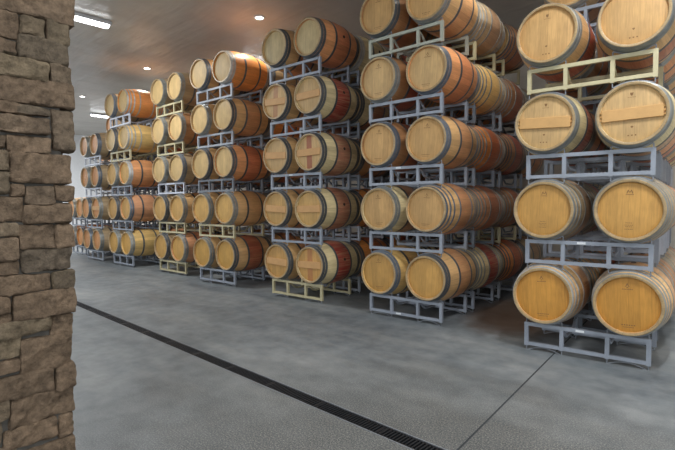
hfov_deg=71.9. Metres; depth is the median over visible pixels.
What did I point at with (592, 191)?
wine barrel
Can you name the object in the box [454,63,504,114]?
wine barrel
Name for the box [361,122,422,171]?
wine barrel
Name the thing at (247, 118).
wine barrel
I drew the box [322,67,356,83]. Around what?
wine barrel
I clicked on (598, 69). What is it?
wine barrel
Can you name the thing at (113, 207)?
wine barrel
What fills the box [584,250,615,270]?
wine barrel
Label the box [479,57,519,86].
rack
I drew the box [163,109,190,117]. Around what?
wine barrel
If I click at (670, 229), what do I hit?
rack
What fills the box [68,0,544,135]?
ceiling
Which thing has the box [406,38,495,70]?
rack
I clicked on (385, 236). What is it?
rack
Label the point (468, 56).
wine barrel
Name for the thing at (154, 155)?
rack
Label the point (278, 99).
wine barrel
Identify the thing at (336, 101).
wine barrel
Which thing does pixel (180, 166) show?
wine barrel
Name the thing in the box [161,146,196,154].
wine barrel
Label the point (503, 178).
rack
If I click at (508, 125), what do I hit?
rack
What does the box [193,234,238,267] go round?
wine barrel
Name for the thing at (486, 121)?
wine barrel
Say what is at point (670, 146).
wine barrel
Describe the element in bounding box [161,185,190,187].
wine barrel
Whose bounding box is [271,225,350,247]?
rack
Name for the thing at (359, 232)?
rack
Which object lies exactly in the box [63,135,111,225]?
wall
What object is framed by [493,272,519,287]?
rack
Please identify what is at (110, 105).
wine barrel
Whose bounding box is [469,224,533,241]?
rack
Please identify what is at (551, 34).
wine barrel
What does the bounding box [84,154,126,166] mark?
rack
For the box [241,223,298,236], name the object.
rack
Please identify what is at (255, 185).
rack
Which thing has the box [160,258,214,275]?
rack
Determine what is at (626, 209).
wine barrel
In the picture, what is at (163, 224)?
rack
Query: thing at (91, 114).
fluorescent fixture
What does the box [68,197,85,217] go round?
wine barrel
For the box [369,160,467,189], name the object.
rack
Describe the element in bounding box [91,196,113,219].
wine barrel
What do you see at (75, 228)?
wine barrel
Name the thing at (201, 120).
wine barrel
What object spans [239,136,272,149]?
rack
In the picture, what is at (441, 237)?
rack
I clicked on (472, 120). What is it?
rack
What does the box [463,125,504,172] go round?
wine barrel
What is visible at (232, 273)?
rack
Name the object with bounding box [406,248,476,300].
wine barrel
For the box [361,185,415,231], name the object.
wine barrel
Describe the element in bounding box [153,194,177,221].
wine barrel
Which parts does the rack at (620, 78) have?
guide rod, rail, frame, rail, guide rod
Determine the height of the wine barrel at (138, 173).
0.690 m
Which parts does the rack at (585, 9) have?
frame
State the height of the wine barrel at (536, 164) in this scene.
0.683 m
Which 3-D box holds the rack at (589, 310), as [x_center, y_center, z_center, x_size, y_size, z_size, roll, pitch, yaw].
[3.195,1.091,5.569,1.100,0.348,0.736,2,3,38]
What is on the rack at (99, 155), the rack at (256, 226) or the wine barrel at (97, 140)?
the wine barrel at (97, 140)
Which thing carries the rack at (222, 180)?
on the wine barrel at (243, 208)
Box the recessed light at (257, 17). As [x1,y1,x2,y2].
[254,15,264,19]
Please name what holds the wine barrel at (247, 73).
on the rack at (221, 86)
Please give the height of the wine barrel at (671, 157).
0.703 m
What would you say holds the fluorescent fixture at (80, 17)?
attached to the ceiling
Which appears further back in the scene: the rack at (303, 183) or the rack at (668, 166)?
the rack at (303, 183)
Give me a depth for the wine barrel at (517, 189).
8.02 m
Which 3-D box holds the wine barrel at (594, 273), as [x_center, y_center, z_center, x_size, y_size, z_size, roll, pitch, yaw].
[2.924,0.648,5.786,0.674,0.683,0.950,2,3,38]
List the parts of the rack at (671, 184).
frame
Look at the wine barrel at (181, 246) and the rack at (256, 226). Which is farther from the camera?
the rack at (256, 226)
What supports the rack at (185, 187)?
on the wine barrel at (161, 204)
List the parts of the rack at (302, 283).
frame, rail, frame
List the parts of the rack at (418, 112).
rail, frame, rail, frame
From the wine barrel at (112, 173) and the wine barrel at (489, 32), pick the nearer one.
the wine barrel at (489, 32)
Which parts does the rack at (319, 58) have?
frame, rail, frame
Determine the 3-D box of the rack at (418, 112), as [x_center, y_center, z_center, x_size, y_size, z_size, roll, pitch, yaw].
[1.087,-1.509,6.270,1.100,0.348,0.736,2,3,40]
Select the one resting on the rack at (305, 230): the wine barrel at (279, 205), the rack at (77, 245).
the wine barrel at (279, 205)
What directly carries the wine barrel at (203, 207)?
on the rack at (233, 231)
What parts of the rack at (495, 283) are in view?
frame, frame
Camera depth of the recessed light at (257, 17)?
8.74 m
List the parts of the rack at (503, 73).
frame, frame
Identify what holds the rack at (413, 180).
on the wine barrel
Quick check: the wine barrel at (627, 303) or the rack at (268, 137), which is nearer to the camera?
the wine barrel at (627, 303)
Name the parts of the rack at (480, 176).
frame, frame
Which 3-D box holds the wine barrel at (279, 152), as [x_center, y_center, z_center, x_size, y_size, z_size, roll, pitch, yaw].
[-0.712,-1.140,7.868,0.682,0.674,0.950,2,3,39]
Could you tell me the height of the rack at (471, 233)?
0.348 m
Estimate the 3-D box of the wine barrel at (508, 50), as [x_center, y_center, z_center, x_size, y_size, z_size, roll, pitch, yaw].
[2.666,-2.874,7.552,0.674,0.683,0.950,2,3,40]
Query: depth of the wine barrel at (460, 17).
5.76 m
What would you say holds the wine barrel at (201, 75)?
on the rack at (221, 86)
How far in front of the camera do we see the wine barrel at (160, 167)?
10.37 m
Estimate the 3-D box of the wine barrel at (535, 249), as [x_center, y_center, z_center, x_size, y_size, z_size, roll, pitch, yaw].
[3.239,0.528,8.372,0.674,0.683,0.950,2,3,40]
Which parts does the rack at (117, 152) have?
frame, frame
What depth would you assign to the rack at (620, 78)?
4.52 m
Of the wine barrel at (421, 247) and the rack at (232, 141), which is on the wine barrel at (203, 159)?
the rack at (232, 141)
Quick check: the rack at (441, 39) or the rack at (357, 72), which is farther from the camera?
the rack at (357, 72)
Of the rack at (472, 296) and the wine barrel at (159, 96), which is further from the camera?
the wine barrel at (159, 96)
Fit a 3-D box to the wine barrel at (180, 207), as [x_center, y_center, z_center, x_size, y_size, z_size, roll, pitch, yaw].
[-3.136,-0.378,10.296,0.696,0.704,0.950,0,2,41]
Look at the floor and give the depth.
4.20 m
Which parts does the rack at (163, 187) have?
frame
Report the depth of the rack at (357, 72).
7.77 m
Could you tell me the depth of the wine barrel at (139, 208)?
11.36 m
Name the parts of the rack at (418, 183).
rail, frame, rail, frame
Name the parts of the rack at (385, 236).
frame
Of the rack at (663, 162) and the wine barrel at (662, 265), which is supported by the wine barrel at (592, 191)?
the rack at (663, 162)
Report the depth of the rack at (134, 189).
13.71 m
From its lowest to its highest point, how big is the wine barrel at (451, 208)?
0.683 m
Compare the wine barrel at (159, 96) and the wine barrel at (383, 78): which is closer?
the wine barrel at (383, 78)
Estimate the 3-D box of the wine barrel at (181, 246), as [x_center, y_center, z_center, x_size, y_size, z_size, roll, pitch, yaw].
[-3.130,0.481,10.335,0.674,0.683,0.950,2,3,41]
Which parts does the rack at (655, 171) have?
guide rod, rail, frame, rail, guide rod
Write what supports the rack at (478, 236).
on the wine barrel at (512, 255)
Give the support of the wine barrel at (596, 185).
on the rack at (666, 235)
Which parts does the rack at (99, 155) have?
frame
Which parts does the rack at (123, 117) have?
frame, rail, frame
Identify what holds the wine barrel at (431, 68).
on the rack at (418, 112)
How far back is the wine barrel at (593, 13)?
5.34 m
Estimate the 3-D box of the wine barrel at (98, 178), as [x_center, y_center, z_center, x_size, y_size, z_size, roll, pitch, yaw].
[-6.226,-1.335,12.863,0.675,0.683,0.950,2,4,42]
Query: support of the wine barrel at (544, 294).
on the rack at (563, 331)
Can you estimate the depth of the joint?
3.73 m
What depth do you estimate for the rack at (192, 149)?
10.30 m
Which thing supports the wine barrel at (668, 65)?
on the rack at (594, 103)
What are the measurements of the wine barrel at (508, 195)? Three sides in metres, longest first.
0.950 x 0.704 x 0.696 m
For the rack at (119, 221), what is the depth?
11.78 m
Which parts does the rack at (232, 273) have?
frame, rail, frame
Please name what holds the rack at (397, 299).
on the floor
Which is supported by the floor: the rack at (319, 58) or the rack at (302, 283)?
the rack at (302, 283)
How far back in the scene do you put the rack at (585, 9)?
5.24 m
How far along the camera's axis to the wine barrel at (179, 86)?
9.84 m
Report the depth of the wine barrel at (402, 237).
8.66 m
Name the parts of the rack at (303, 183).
frame, rail, rail, frame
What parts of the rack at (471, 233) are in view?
frame, rail, frame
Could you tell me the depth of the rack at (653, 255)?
4.64 m
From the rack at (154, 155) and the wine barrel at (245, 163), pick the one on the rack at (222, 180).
the wine barrel at (245, 163)
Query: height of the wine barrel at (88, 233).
0.684 m
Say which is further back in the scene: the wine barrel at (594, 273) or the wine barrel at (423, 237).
the wine barrel at (423, 237)
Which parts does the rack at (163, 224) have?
frame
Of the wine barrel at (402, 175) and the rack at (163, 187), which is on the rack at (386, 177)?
the wine barrel at (402, 175)
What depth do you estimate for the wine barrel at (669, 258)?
5.74 m
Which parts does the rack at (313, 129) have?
frame, rail, frame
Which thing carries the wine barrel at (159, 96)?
on the rack at (181, 101)
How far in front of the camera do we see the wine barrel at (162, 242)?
10.46 m
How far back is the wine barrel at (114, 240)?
11.83 m
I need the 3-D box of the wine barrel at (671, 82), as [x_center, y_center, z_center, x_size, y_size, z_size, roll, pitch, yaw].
[4.076,-1.951,5.981,0.674,0.683,0.950,2,3,38]
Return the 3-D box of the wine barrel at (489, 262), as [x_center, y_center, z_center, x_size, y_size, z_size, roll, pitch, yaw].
[2.000,0.604,6.896,0.674,0.683,0.950,2,3,40]
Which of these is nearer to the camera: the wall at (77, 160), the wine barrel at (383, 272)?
the wine barrel at (383, 272)
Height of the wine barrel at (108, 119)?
0.683 m
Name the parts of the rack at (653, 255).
guide rod, rail, frame, rail, guide rod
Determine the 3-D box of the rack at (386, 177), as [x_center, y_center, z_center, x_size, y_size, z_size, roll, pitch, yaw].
[0.771,-0.777,9.136,1.100,0.348,0.736,2,3,39]
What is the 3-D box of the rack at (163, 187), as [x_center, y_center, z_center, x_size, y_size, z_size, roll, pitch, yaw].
[-4.514,-0.899,12.590,1.100,0.348,0.736,2,3,42]
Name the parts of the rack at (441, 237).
rail, frame, rail, frame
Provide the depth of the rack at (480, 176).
7.67 m
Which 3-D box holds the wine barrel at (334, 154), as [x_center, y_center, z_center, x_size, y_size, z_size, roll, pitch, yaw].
[-0.148,-1.123,7.410,0.694,0.688,0.950,0,2,39]
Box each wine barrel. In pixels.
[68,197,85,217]
[73,224,95,244]
[76,197,87,217]
[77,225,107,245]
[80,136,116,159]
[81,166,109,189]
[81,196,99,218]
[83,226,112,248]
[90,133,128,157]
[90,164,122,188]
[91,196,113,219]
[92,227,124,250]
[104,94,147,121]
[105,128,145,154]
[106,117,114,130]
[106,162,139,187]
[107,195,130,220]
[108,228,142,253]
[117,89,163,118]
[118,124,163,152]
[119,160,160,186]
[120,194,156,221]
[121,229,164,255]
[132,155,155,159]
[150,79,194,110]
[151,118,196,147]
[152,156,190,184]
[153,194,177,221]
[154,230,194,259]
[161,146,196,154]
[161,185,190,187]
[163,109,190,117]
[163,228,186,232]
[167,72,218,105]
[168,113,217,145]
[169,153,213,184]
[169,192,201,222]
[170,231,215,262]
[190,59,243,95]
[190,104,241,139]
[192,148,231,181]
[192,192,225,224]
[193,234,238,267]
[212,51,269,91]
[213,98,270,136]
[213,139,249,145]
[214,145,269,180]
[214,182,245,185]
[215,190,266,225]
[216,235,270,270]
[241,91,262,104]
[241,136,269,143]
[262,29,322,75]
[263,63,298,93]
[263,83,318,127]
[263,121,302,139]
[263,137,314,177]
[263,172,299,182]
[263,189,305,227]
[263,232,300,244]
[265,239,317,279]
[294,17,358,69]
[294,75,358,122]
[295,132,359,175]
[295,187,358,229]
[296,241,359,283]
[298,231,331,239]
[318,121,354,133]
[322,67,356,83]
[344,35,390,77]
[346,237,388,275]
[348,139,387,177]
[349,189,370,226]
[350,87,389,129]
[360,0,429,50]
[360,56,427,111]
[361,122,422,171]
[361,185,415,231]
[361,245,424,294]
[379,171,413,179]
[379,235,414,245]
[387,50,406,60]
[389,111,416,124]
[406,0,478,39]
[406,44,478,104]
[406,115,477,168]
[406,182,477,233]
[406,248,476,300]
[408,34,458,56]
[410,174,435,180]
[410,232,435,241]
[413,100,455,117]
[414,240,438,249]
[415,167,438,174]
[451,0,504,56]
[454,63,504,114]
[454,110,480,124]
[458,51,484,66]
[458,243,502,289]
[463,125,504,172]
[465,185,503,230]
[475,119,498,128]
[481,22,523,71]
[485,77,525,122]
[485,239,523,280]
[489,187,518,227]
[490,132,525,174]
[508,235,541,273]
[510,89,535,128]
[512,149,542,177]
[513,188,523,224]
[513,257,590,323]
[514,178,591,239]
[515,93,593,160]
[516,3,595,81]
[544,0,605,23]
[545,41,607,97]
[552,250,604,303]
[569,112,605,165]
[573,181,598,234]
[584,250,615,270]
[585,61,618,108]
[587,146,616,169]
[591,184,603,230]
[591,261,674,336]
[592,175,674,243]
[595,80,674,156]
[596,0,674,70]
[615,253,674,289]
[616,49,674,83]
[619,136,674,162]
[629,248,674,270]
[632,149,674,167]
[649,242,674,256]
[664,74,674,94]
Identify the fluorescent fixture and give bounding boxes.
[74,12,111,28]
[90,113,107,117]
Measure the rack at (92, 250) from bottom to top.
0.348 m
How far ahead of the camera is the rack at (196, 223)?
11.32 m
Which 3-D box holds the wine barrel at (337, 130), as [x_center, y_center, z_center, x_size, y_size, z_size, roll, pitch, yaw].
[-0.107,-2.037,8.576,0.682,0.674,0.950,2,3,39]
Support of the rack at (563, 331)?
on the floor
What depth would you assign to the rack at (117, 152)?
11.70 m
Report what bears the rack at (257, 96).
on the wine barrel at (278, 128)
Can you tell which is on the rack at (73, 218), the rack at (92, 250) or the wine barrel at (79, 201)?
the wine barrel at (79, 201)
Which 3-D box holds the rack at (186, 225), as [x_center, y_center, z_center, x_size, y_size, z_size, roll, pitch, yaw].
[-3.422,0.048,10.538,1.100,0.348,0.736,2,3,41]
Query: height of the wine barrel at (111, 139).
0.683 m
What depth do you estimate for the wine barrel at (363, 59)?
7.67 m
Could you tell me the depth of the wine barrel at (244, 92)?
9.73 m
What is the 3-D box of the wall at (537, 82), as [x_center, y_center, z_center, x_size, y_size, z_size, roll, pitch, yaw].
[0.832,-1.690,12.887,34.700,5.240,0.200,2,4,43]
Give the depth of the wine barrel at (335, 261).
7.20 m
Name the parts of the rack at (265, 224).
frame, frame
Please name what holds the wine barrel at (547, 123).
on the rack at (655, 171)
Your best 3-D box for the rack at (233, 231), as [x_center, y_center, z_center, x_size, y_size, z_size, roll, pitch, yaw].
[-2.089,0.101,9.171,1.100,0.348,0.736,2,3,39]
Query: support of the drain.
in the floor
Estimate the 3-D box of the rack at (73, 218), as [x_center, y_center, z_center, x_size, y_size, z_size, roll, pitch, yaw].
[-7.785,-0.112,14.686,1.100,0.348,0.736,2,4,42]
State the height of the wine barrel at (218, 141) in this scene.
0.683 m
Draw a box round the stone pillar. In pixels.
[0,0,76,449]
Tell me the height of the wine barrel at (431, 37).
0.683 m
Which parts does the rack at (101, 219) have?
frame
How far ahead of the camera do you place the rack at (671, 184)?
6.94 m
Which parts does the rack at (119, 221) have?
frame, rail, frame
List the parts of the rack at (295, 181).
frame, frame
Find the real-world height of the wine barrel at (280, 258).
0.674 m
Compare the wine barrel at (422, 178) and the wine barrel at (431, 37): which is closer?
the wine barrel at (431, 37)
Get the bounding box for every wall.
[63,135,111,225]
[115,64,674,258]
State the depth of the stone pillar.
2.10 m
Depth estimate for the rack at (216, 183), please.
11.12 m
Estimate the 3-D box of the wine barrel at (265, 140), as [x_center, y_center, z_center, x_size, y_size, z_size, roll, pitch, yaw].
[-1.756,-2.098,10.059,0.674,0.683,0.950,2,3,39]
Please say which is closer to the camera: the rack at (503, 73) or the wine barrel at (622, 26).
the wine barrel at (622, 26)
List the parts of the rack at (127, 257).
frame, frame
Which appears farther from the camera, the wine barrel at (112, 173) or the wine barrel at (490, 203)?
the wine barrel at (112, 173)
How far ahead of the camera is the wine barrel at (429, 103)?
6.86 m
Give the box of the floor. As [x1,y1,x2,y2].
[68,246,674,449]
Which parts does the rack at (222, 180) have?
frame, rail, frame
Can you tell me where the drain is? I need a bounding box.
[77,300,447,449]
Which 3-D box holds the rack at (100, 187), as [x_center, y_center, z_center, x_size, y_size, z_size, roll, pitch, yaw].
[-6.505,-0.910,13.118,1.100,0.348,0.736,2,4,42]
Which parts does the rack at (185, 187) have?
frame, frame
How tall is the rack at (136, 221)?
0.348 m
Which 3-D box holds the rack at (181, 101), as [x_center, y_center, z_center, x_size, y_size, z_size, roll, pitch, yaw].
[-3.439,-2.529,10.421,1.100,0.348,0.736,2,3,41]
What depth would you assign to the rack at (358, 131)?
7.93 m
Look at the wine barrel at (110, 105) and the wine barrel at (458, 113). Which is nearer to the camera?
the wine barrel at (458, 113)
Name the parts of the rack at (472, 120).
frame, frame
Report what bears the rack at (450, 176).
on the wine barrel at (490, 203)
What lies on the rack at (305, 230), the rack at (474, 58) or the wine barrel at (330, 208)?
the wine barrel at (330, 208)
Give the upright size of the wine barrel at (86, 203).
0.683 m
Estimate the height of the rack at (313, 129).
0.348 m
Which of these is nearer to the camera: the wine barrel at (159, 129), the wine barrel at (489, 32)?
the wine barrel at (489, 32)
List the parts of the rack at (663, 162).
frame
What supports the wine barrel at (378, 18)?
on the rack at (441, 39)
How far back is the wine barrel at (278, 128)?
9.28 m
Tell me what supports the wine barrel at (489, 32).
on the rack at (474, 58)
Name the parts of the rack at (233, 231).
frame, rail, frame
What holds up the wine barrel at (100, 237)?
on the rack at (92, 250)
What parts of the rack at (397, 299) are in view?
rail, frame, rail, frame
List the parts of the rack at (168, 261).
frame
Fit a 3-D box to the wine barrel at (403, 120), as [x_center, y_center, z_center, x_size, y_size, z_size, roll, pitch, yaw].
[1.061,-2.058,8.859,0.694,0.688,0.950,0,2,39]
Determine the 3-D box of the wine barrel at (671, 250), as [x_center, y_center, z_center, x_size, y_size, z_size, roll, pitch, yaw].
[4.671,0.587,6.866,0.694,0.703,0.950,4,5,38]
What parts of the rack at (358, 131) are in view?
frame, frame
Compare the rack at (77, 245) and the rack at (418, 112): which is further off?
the rack at (77, 245)
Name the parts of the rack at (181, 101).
frame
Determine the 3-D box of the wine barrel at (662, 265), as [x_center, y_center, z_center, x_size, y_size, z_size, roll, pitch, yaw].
[3.488,0.665,5.342,0.683,0.691,0.950,1,3,38]
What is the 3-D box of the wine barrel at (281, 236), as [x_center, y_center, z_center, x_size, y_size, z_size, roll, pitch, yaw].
[-1.176,0.497,9.717,0.680,0.688,0.950,1,3,39]
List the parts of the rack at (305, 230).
frame, rail, rail, frame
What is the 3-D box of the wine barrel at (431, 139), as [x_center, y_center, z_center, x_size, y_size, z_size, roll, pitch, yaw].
[1.379,-1.076,6.074,0.674,0.683,0.950,2,3,40]
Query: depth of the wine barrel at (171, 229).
12.18 m
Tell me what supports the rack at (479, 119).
on the wine barrel
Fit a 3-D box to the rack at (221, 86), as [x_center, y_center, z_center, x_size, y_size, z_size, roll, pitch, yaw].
[-2.106,-2.476,9.053,1.100,0.348,0.736,2,3,39]
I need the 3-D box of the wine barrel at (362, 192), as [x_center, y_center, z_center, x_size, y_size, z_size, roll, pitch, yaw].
[0.466,-0.301,8.192,0.694,0.688,0.950,0,2,39]
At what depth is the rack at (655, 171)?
4.59 m
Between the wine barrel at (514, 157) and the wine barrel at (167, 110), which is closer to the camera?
the wine barrel at (514, 157)
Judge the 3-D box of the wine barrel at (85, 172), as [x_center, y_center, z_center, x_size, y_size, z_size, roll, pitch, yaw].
[-6.763,-1.354,13.357,0.685,0.693,0.950,3,4,42]
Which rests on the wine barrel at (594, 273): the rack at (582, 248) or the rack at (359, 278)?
the rack at (582, 248)
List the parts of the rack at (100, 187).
frame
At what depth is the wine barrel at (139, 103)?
11.27 m
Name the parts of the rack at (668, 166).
frame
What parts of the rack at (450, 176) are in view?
frame, frame, rail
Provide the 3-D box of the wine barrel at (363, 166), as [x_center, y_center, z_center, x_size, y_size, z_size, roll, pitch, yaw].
[0.467,-1.161,8.155,0.694,0.688,0.950,0,2,39]
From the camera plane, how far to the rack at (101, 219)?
13.01 m
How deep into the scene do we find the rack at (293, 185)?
10.46 m
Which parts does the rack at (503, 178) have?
frame, frame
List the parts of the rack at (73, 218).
frame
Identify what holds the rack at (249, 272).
on the floor
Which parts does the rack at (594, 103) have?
frame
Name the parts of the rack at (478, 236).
frame, frame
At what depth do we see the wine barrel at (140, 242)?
11.41 m
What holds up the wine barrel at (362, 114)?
on the rack at (358, 131)
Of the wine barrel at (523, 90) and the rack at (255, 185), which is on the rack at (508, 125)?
the wine barrel at (523, 90)
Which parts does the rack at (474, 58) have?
frame, frame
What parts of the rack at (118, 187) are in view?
frame, frame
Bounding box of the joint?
[457,314,593,449]
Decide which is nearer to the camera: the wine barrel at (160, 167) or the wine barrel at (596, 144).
the wine barrel at (596, 144)
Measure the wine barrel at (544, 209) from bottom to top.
0.683 m
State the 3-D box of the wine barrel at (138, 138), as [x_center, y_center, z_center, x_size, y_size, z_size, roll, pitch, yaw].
[-4.867,-2.146,11.576,0.689,0.697,0.950,0,2,42]
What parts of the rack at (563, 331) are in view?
guide rod, rail, frame, guide rod, guide rod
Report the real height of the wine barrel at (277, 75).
0.683 m
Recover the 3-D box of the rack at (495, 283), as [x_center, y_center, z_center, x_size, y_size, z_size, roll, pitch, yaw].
[2.332,0.992,7.867,1.100,0.348,0.736,2,3,40]
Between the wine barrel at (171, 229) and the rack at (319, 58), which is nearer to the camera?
the rack at (319, 58)
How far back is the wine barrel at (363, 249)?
7.86 m
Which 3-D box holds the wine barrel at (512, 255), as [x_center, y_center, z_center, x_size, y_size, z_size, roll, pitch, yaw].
[2.622,0.567,7.628,0.692,0.700,0.950,0,2,40]
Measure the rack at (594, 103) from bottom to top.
0.348 m
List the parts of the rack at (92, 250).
frame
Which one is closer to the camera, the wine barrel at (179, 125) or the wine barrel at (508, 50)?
the wine barrel at (508, 50)
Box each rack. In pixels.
[72,216,109,227]
[73,244,110,255]
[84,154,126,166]
[85,186,127,197]
[86,217,128,229]
[87,248,124,260]
[110,112,155,128]
[111,148,156,163]
[112,184,158,197]
[113,219,160,232]
[114,253,159,267]
[120,188,160,194]
[121,221,161,227]
[147,151,168,160]
[148,186,193,195]
[149,221,193,230]
[156,98,191,118]
[157,140,212,157]
[158,180,213,196]
[159,220,214,235]
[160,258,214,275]
[196,81,262,104]
[196,183,247,192]
[196,223,247,232]
[197,128,262,149]
[198,176,263,194]
[199,222,264,240]
[200,266,264,286]
[231,225,270,231]
[236,184,277,190]
[237,179,297,192]
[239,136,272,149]
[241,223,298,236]
[241,265,272,278]
[244,94,263,105]
[269,54,349,84]
[270,112,349,138]
[271,169,350,192]
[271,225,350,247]
[272,277,350,303]
[275,182,327,189]
[310,172,383,192]
[311,224,383,243]
[320,275,363,293]
[322,120,365,140]
[330,68,360,88]
[345,175,410,188]
[345,227,410,239]
[369,17,468,59]
[369,89,467,125]
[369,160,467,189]
[369,228,467,257]
[370,291,466,325]
[373,177,431,187]
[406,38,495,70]
[406,102,494,131]
[406,165,494,189]
[406,225,493,250]
[406,283,493,311]
[436,169,516,190]
[436,223,515,245]
[461,172,534,191]
[468,113,516,135]
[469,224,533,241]
[475,275,515,299]
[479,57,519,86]
[491,124,517,139]
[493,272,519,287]
[524,313,656,369]
[525,234,658,276]
[526,142,660,183]
[527,43,662,101]
[548,230,663,264]
[550,152,665,185]
[551,72,667,114]
[555,301,659,340]
[567,228,669,256]
[569,158,670,187]
[574,2,603,41]
[582,228,671,246]
[587,167,672,185]
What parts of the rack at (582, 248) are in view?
frame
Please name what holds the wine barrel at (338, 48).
on the rack at (319, 58)
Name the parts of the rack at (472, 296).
frame, frame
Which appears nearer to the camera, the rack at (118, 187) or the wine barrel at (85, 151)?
the rack at (118, 187)
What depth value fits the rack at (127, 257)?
11.84 m
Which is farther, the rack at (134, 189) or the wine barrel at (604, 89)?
the rack at (134, 189)
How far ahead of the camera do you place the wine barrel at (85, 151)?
12.98 m
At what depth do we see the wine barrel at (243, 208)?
8.64 m
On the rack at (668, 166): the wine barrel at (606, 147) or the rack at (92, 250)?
the wine barrel at (606, 147)
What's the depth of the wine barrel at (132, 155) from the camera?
13.35 m
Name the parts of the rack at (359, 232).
frame, frame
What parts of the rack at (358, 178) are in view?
frame, frame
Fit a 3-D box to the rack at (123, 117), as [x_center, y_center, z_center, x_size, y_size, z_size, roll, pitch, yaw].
[-5.158,-2.580,11.788,1.100,0.348,0.736,2,3,42]
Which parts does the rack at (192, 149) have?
frame, frame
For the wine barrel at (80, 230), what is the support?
on the rack at (77, 245)
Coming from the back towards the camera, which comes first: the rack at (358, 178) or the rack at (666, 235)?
the rack at (358, 178)
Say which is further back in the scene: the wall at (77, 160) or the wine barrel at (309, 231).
the wall at (77, 160)
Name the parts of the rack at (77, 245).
frame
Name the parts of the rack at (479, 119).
frame, frame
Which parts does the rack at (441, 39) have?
rail, frame, rail, frame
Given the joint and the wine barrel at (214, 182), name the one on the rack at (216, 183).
the wine barrel at (214, 182)
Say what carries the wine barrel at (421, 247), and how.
on the rack at (472, 296)
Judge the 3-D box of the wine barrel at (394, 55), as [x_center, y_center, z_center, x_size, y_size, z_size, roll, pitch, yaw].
[1.058,-2.917,8.821,0.689,0.684,0.950,1,3,39]
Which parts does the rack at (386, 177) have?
frame, frame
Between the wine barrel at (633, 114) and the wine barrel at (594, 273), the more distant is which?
the wine barrel at (594, 273)
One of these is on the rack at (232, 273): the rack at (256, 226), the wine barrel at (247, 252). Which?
the wine barrel at (247, 252)
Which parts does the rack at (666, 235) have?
frame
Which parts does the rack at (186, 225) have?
frame, frame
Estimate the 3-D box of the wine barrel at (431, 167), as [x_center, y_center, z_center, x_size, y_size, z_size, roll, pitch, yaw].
[1.431,-1.131,7.280,0.682,0.691,0.950,1,3,40]
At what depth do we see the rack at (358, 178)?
8.26 m
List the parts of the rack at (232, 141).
frame, rail, frame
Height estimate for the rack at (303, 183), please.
0.348 m
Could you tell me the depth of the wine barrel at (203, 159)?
8.99 m
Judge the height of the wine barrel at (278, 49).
0.693 m
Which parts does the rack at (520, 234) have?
frame, frame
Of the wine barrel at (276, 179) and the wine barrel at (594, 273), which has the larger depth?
the wine barrel at (276, 179)
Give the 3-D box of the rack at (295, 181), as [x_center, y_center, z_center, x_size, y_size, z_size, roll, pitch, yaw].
[-1.481,-0.796,9.872,1.100,0.348,0.736,2,3,39]
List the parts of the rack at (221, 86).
frame, rail, frame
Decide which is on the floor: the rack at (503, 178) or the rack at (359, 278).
the rack at (359, 278)

